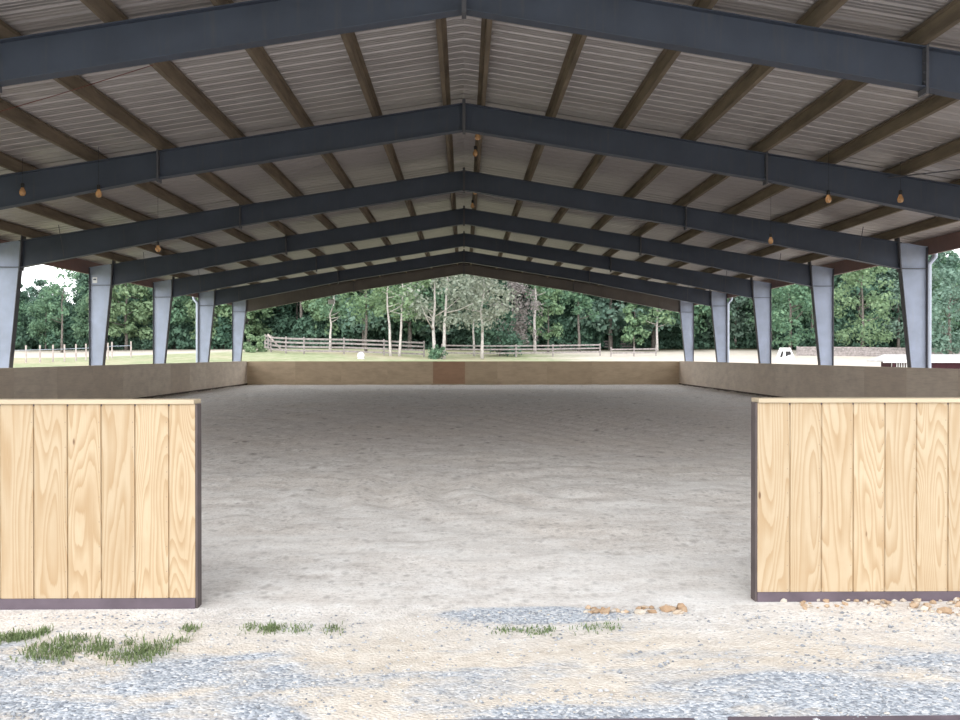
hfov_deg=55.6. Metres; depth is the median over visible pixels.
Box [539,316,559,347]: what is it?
shrub
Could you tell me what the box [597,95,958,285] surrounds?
roof purlin
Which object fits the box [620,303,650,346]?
young tree
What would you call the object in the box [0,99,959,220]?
roof beam
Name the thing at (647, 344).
shrub
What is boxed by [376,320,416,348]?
shrub
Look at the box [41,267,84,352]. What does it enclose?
tree
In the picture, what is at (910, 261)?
steel frame
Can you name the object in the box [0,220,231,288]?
roof purlin
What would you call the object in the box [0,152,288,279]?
roof purlin
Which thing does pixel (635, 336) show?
shrub
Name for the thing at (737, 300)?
tree
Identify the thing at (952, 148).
roof purlin
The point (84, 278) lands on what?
conifer
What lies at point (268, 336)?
fence
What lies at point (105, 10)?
roof purlin
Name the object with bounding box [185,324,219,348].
shrub
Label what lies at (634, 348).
fence
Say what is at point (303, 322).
shrub
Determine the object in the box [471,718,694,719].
ground timber
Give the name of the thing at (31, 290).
tree
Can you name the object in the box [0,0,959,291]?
ceiling
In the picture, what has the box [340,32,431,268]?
roof purlin
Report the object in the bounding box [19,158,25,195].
bulb
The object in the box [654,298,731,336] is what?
tree
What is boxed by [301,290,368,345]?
tree
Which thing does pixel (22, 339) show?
shrub
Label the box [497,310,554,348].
shrub
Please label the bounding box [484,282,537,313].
tree
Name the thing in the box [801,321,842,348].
shrub
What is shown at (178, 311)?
tree
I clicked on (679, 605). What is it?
rock
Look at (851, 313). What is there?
tree
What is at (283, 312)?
tree
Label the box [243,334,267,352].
round shrub
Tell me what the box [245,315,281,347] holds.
shrub
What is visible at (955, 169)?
rod
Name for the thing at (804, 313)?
tree
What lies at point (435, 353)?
round shrub
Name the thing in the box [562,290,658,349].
tree
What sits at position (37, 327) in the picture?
tree
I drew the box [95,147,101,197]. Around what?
bulb
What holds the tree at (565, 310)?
on the terrain at (120, 357)
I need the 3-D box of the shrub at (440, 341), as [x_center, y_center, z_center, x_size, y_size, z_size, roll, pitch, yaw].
[-5.248,-2.811,109.304,4.986,4.357,5.238,0,0,38]
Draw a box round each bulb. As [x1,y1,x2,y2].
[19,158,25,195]
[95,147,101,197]
[155,241,160,251]
[473,146,477,156]
[768,233,772,243]
[825,151,831,202]
[897,162,903,202]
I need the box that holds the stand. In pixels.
[774,348,795,361]
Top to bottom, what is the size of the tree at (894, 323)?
13.164 m
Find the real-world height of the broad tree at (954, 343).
9.076 m
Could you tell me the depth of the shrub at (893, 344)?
104.52 m
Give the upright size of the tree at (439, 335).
14.035 m
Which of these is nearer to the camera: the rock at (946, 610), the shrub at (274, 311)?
the rock at (946, 610)
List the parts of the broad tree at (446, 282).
crown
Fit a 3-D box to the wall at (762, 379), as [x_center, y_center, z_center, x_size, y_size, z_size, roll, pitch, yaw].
[10.867,0.812,27.000,0.140,1.280,41.640,0,0,-1]
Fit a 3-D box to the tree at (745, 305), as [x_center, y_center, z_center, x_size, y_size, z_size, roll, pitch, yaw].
[33.396,-8.252,111.240,9.794,14.472,9.253,0,0,-5]
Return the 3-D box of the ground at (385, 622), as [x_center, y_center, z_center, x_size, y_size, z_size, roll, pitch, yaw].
[0.004,1.552,-0.191,24.000,0.029,11.600,0,0,-1]
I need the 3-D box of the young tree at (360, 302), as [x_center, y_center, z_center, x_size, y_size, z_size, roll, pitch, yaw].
[-10.707,-5.856,87.743,6.363,10.749,6.141,0,0,-1]
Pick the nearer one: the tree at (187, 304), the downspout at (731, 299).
the downspout at (731, 299)
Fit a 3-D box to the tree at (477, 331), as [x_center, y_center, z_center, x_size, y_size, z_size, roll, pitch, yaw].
[0.944,-8.556,102.988,9.546,15.718,11.040,0,0,27]
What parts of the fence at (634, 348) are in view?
rail, rail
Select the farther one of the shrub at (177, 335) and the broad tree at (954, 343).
the shrub at (177, 335)
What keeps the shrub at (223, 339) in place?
on the terrain at (120, 357)
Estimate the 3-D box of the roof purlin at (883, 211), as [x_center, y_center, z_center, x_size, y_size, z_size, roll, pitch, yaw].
[9.308,-3.495,27.049,0.145,0.205,43.100,0,0,-1]
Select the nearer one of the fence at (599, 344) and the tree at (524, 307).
the fence at (599, 344)
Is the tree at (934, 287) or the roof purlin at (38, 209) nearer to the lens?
the roof purlin at (38, 209)
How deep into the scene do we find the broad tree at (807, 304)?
94.19 m
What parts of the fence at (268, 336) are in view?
rail, rail, rail, rail, rail, rail, rail, rail, rail, rail, rail, rail, rail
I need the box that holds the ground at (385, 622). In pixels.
[0,604,959,719]
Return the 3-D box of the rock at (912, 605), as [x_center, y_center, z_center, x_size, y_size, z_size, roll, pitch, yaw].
[2.661,1.510,5.588,0.052,0.041,0.054,0,0,-30]
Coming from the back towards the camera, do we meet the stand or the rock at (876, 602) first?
the stand
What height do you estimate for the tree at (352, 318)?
16.516 m
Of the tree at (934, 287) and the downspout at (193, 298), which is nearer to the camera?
the downspout at (193, 298)
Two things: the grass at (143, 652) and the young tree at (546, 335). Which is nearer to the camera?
the grass at (143, 652)
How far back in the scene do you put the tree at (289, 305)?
110.18 m
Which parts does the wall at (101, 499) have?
cap rail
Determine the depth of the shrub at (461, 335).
105.11 m
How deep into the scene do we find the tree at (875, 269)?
107.31 m
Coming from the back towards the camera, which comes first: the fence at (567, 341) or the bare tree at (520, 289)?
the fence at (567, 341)
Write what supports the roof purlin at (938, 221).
attached to the ceiling
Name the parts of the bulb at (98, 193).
cord, bulb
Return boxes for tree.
[17,301,29,329]
[23,278,58,307]
[25,290,65,348]
[36,283,78,321]
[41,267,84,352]
[69,280,85,309]
[70,290,88,338]
[85,283,152,349]
[117,284,151,298]
[132,291,194,325]
[141,286,197,348]
[183,297,231,348]
[214,304,275,341]
[252,303,306,328]
[271,297,325,329]
[300,301,302,317]
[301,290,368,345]
[308,295,347,349]
[328,285,407,346]
[338,285,401,350]
[364,279,432,355]
[367,283,455,348]
[395,274,484,358]
[399,275,488,347]
[419,275,474,338]
[441,275,520,358]
[456,275,525,338]
[457,275,487,355]
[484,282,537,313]
[490,281,543,351]
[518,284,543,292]
[519,283,554,351]
[521,287,575,319]
[528,286,564,351]
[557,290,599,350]
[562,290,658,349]
[616,304,681,347]
[619,305,699,338]
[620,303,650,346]
[634,306,675,350]
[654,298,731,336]
[701,296,773,348]
[703,302,748,323]
[732,305,779,334]
[745,285,803,348]
[771,284,814,349]
[773,284,810,347]
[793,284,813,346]
[834,266,899,342]
[834,266,899,352]
[834,269,875,321]
[858,266,942,347]
[898,266,959,353]
[900,264,957,337]
[902,251,959,335]
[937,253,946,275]
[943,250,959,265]
[951,282,959,331]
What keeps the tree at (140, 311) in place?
on the terrain at (120, 357)
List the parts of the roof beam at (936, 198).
splice plate, ridge plate, splice plate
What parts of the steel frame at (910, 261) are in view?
knee plate, splice plate, ridge plate, splice plate, knee plate, cap plate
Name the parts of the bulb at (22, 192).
bulb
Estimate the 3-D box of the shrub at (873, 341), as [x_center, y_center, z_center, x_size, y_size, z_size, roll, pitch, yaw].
[44.592,-2.944,106.121,5.789,5.010,6.284,0,0,36]
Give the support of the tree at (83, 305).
on the terrain at (120, 357)
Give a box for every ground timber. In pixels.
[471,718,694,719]
[728,715,959,719]
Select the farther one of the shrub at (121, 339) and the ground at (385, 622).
the shrub at (121, 339)
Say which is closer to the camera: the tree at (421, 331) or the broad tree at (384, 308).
the broad tree at (384, 308)
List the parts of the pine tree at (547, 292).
crown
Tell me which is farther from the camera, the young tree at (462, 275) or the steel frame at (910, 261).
the young tree at (462, 275)
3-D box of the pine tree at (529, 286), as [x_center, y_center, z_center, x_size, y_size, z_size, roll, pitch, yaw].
[6.055,-9.769,104.050,6.559,18.053,7.016,0,0,36]
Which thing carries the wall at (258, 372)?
on the floor
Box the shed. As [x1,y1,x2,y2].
[867,354,959,368]
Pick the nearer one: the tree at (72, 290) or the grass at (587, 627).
the grass at (587, 627)
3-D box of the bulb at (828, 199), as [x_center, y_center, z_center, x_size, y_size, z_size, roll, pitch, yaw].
[6.654,-3.498,17.381,0.120,1.001,0.120,0,0,-1]
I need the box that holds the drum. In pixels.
[357,352,364,358]
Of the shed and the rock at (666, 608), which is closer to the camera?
the rock at (666, 608)
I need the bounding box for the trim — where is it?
[290,262,628,291]
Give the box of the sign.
[92,277,96,282]
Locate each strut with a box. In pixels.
[0,239,231,304]
[694,231,959,305]
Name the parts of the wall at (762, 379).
plywood panel, plywood panel, plywood panel, plywood panel, plywood panel, plywood panel, plywood panel, plywood panel, cap rail, plywood panel, plywood panel, plywood panel, plywood panel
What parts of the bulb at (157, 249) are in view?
bulb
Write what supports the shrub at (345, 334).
on the terrain at (120, 357)
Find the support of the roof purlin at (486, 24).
attached to the roof beam at (924, 69)
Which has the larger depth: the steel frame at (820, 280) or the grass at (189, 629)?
the steel frame at (820, 280)
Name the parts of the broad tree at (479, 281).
crown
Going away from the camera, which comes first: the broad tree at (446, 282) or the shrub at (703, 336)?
the broad tree at (446, 282)
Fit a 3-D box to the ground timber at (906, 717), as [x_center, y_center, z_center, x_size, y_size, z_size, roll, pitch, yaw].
[1.675,1.548,3.814,1.245,0.063,0.140,0,0,-1]
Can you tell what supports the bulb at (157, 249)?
hanging from the roof purlin at (17, 116)
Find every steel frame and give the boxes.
[0,167,927,367]
[89,206,833,365]
[153,231,771,363]
[198,249,726,361]
[232,263,693,360]
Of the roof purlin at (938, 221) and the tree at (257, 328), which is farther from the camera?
the tree at (257, 328)
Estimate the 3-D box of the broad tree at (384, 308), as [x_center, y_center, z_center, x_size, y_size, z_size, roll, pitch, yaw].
[-7.392,-5.264,79.990,6.695,10.555,7.078,0,0,-1]
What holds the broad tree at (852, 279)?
on the terrain at (120, 357)
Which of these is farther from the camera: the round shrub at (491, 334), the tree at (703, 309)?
the tree at (703, 309)
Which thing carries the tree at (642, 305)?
on the terrain at (120, 357)
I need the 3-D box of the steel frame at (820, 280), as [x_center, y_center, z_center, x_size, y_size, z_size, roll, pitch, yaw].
[-0.523,-1.828,29.732,24.520,6.450,0.708,0,0,-1]
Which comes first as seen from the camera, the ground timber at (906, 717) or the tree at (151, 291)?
the ground timber at (906, 717)
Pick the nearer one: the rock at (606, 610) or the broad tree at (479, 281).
the rock at (606, 610)
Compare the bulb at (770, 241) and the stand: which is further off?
the stand
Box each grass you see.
[0,623,53,644]
[9,629,195,666]
[177,621,202,635]
[237,619,345,635]
[487,618,626,637]
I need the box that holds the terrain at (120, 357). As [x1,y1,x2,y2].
[13,348,959,367]
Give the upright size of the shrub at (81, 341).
4.433 m
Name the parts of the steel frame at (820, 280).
knee plate, splice plate, ridge plate, splice plate, knee plate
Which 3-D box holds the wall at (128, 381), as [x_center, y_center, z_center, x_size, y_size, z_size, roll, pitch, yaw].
[-11.809,0.814,26.601,0.140,1.280,41.640,0,0,-1]
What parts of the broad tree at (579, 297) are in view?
crown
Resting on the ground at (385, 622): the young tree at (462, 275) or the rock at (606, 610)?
the rock at (606, 610)
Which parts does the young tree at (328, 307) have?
crown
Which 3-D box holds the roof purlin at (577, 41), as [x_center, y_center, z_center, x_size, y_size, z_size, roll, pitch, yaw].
[1.209,-4.798,26.899,0.145,0.205,43.100,0,0,-1]
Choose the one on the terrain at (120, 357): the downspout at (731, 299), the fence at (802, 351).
the fence at (802, 351)
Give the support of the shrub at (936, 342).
on the terrain at (120, 357)
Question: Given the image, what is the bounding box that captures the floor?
[148,384,955,607]
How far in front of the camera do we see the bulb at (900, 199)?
17.35 m
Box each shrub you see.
[15,309,53,349]
[34,317,84,349]
[63,319,120,350]
[107,315,149,349]
[128,325,171,349]
[150,314,194,348]
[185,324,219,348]
[192,314,253,348]
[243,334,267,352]
[244,310,281,345]
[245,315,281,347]
[266,314,296,347]
[287,315,335,348]
[319,315,360,348]
[357,323,385,347]
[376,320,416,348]
[395,324,437,348]
[427,344,447,358]
[430,324,451,348]
[447,319,479,348]
[465,317,507,348]
[477,309,525,356]
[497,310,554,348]
[539,313,573,319]
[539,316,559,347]
[543,316,589,349]
[561,319,604,349]
[592,321,622,348]
[606,321,644,348]
[623,331,675,348]
[658,325,712,348]
[676,322,714,348]
[729,321,756,348]
[771,321,806,349]
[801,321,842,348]
[834,322,860,350]
[839,315,889,346]
[883,324,905,349]
[931,326,947,347]
[951,323,959,338]
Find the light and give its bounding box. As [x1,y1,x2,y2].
[328,287,334,303]
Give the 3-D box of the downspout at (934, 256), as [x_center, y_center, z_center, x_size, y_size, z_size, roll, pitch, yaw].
[11.956,-0.783,24.060,0.316,4.445,0.132,0,0,-1]
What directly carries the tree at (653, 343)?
on the terrain at (120, 357)
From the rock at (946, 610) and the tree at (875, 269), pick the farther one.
the tree at (875, 269)
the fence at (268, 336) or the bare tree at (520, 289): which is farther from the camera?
the bare tree at (520, 289)
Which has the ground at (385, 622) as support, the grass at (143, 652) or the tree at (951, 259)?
the grass at (143, 652)
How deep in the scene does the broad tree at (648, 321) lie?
99.69 m
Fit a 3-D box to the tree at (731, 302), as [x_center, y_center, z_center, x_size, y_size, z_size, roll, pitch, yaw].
[28.542,-7.139,110.218,7.844,12.182,8.486,0,0,-12]
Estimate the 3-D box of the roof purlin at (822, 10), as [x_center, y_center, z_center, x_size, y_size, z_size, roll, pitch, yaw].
[3.909,-4.364,26.949,0.145,0.205,43.100,0,0,-1]
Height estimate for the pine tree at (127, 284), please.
16.283 m
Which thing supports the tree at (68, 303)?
on the terrain at (120, 357)
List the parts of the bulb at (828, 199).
cord, bulb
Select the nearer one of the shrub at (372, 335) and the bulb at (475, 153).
the bulb at (475, 153)
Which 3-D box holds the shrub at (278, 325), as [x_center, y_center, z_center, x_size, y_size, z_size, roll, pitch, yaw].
[-23.615,-3.049,108.867,5.803,4.876,5.786,0,0,-15]
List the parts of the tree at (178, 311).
crown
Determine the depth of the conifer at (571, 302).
111.36 m
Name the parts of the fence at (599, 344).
rail, rail, rail, rail, rail, rail, rail, rail, rail, rail, rail, rail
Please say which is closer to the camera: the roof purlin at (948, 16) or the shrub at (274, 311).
the roof purlin at (948, 16)
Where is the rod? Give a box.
[888,169,959,177]
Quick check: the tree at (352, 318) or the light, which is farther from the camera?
the tree at (352, 318)
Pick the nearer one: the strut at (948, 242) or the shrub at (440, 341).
the strut at (948, 242)
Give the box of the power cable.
[0,65,152,111]
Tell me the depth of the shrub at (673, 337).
106.19 m
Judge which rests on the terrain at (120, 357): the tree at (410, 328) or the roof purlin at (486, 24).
the tree at (410, 328)
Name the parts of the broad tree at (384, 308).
crown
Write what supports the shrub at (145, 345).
on the terrain at (120, 357)
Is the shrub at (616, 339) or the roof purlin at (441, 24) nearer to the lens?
the roof purlin at (441, 24)
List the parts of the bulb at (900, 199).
bulb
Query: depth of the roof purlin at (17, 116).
16.62 m
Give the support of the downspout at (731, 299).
attached to the gutter
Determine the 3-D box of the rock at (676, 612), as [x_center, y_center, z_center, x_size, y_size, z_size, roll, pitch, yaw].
[1.175,1.509,5.435,0.047,0.040,0.052,0,0,-38]
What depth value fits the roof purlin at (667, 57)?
15.76 m
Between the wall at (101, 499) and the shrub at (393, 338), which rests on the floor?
the wall at (101, 499)
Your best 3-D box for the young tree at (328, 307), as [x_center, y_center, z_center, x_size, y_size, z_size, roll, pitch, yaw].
[-14.276,-3.913,85.663,3.661,6.692,4.037,0,0,-1]
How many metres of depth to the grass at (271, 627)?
5.12 m
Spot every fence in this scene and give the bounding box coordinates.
[25,341,131,362]
[264,334,424,356]
[441,343,600,356]
[559,341,635,347]
[610,346,656,356]
[796,346,959,355]
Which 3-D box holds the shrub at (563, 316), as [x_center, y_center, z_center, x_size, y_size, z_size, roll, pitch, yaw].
[9.025,-3.233,112.174,7.605,5.435,5.834,0,0,18]
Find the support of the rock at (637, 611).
on the ground at (385, 622)
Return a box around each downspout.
[192,297,197,362]
[727,297,732,361]
[928,253,937,367]
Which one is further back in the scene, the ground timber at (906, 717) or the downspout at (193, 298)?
the downspout at (193, 298)
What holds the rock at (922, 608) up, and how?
on the ground at (385, 622)
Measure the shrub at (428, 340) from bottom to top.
4.717 m
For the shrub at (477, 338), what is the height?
5.402 m
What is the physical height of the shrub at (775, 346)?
4.122 m
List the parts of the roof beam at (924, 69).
ridge plate, splice plate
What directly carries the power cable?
hanging from the roof purlin at (105, 10)
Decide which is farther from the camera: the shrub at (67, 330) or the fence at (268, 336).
the shrub at (67, 330)
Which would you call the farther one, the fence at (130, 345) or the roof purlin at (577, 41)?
the fence at (130, 345)
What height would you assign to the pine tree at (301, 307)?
20.095 m
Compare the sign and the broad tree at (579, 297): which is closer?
the sign
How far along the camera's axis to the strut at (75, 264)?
29.10 m
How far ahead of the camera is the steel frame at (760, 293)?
36.01 m
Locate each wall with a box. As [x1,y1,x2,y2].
[0,361,247,398]
[0,399,201,609]
[247,361,678,384]
[679,361,959,397]
[751,397,959,601]
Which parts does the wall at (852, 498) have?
cap rail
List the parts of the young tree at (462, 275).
crown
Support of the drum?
on the terrain at (120, 357)
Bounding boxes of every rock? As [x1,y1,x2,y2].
[601,607,609,614]
[634,609,642,614]
[659,605,671,612]
[673,610,681,614]
[676,603,686,609]
[870,599,879,604]
[909,603,918,607]
[918,606,928,610]
[937,607,951,613]
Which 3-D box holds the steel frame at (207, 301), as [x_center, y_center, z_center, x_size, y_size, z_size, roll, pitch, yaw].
[-0.737,-1.895,41.930,24.520,6.450,0.708,0,0,-1]
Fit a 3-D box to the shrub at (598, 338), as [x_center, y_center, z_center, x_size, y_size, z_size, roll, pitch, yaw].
[11.872,-2.699,106.427,5.620,4.325,4.735,0,0,38]
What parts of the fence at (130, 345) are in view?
post, post, post, post, post, post, post, post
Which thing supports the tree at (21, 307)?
on the terrain at (120, 357)
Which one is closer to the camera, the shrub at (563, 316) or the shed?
the shed
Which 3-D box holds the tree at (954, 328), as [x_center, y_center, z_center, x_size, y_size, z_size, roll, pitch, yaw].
[57.309,-6.166,104.862,7.343,10.619,7.044,0,0,-32]
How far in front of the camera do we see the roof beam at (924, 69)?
11.42 m
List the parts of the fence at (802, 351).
rail, rail, rail, rail, rail, rail, rail, rail, rail, rail, rail, rail, rail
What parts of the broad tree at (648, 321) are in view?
crown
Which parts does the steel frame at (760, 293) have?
knee plate, ridge plate, knee plate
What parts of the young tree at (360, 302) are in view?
crown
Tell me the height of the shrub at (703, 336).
4.209 m
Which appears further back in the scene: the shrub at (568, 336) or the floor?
the shrub at (568, 336)
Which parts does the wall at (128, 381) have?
plywood panel, plywood panel, plywood panel, plywood panel, cap rail, plywood panel, plywood panel, plywood panel, plywood panel, plywood panel, plywood panel, plywood panel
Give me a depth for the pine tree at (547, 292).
94.01 m
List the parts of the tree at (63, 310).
crown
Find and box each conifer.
[18,283,30,314]
[72,272,88,320]
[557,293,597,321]
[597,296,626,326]
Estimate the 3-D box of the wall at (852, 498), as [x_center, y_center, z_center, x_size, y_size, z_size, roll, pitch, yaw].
[6.413,0.909,5.854,9.371,1.337,0.150,0,0,-1]
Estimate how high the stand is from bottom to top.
1.200 m
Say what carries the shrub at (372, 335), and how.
on the terrain at (120, 357)
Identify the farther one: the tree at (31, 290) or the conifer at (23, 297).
the tree at (31, 290)
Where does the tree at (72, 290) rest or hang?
on the terrain at (120, 357)
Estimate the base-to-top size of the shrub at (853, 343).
4.107 m
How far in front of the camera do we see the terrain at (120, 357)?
80.98 m
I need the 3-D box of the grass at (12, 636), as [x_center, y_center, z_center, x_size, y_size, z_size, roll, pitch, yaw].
[-2.563,1.501,4.961,0.470,0.061,0.325,0,0,-27]
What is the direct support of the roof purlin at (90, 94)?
attached to the roof beam at (924, 69)
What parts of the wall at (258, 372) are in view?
plywood panel, plywood panel, plywood panel, plywood panel, plywood panel, cap rail, plywood panel, plywood panel, plywood panel, plywood panel, plywood panel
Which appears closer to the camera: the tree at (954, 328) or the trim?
the trim
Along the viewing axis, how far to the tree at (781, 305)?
102.67 m
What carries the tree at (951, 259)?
on the terrain at (120, 357)
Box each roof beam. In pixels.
[0,0,959,99]
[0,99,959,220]
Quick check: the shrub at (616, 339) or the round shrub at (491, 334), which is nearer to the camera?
the round shrub at (491, 334)
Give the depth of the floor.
9.93 m
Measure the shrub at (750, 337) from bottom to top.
4.242 m

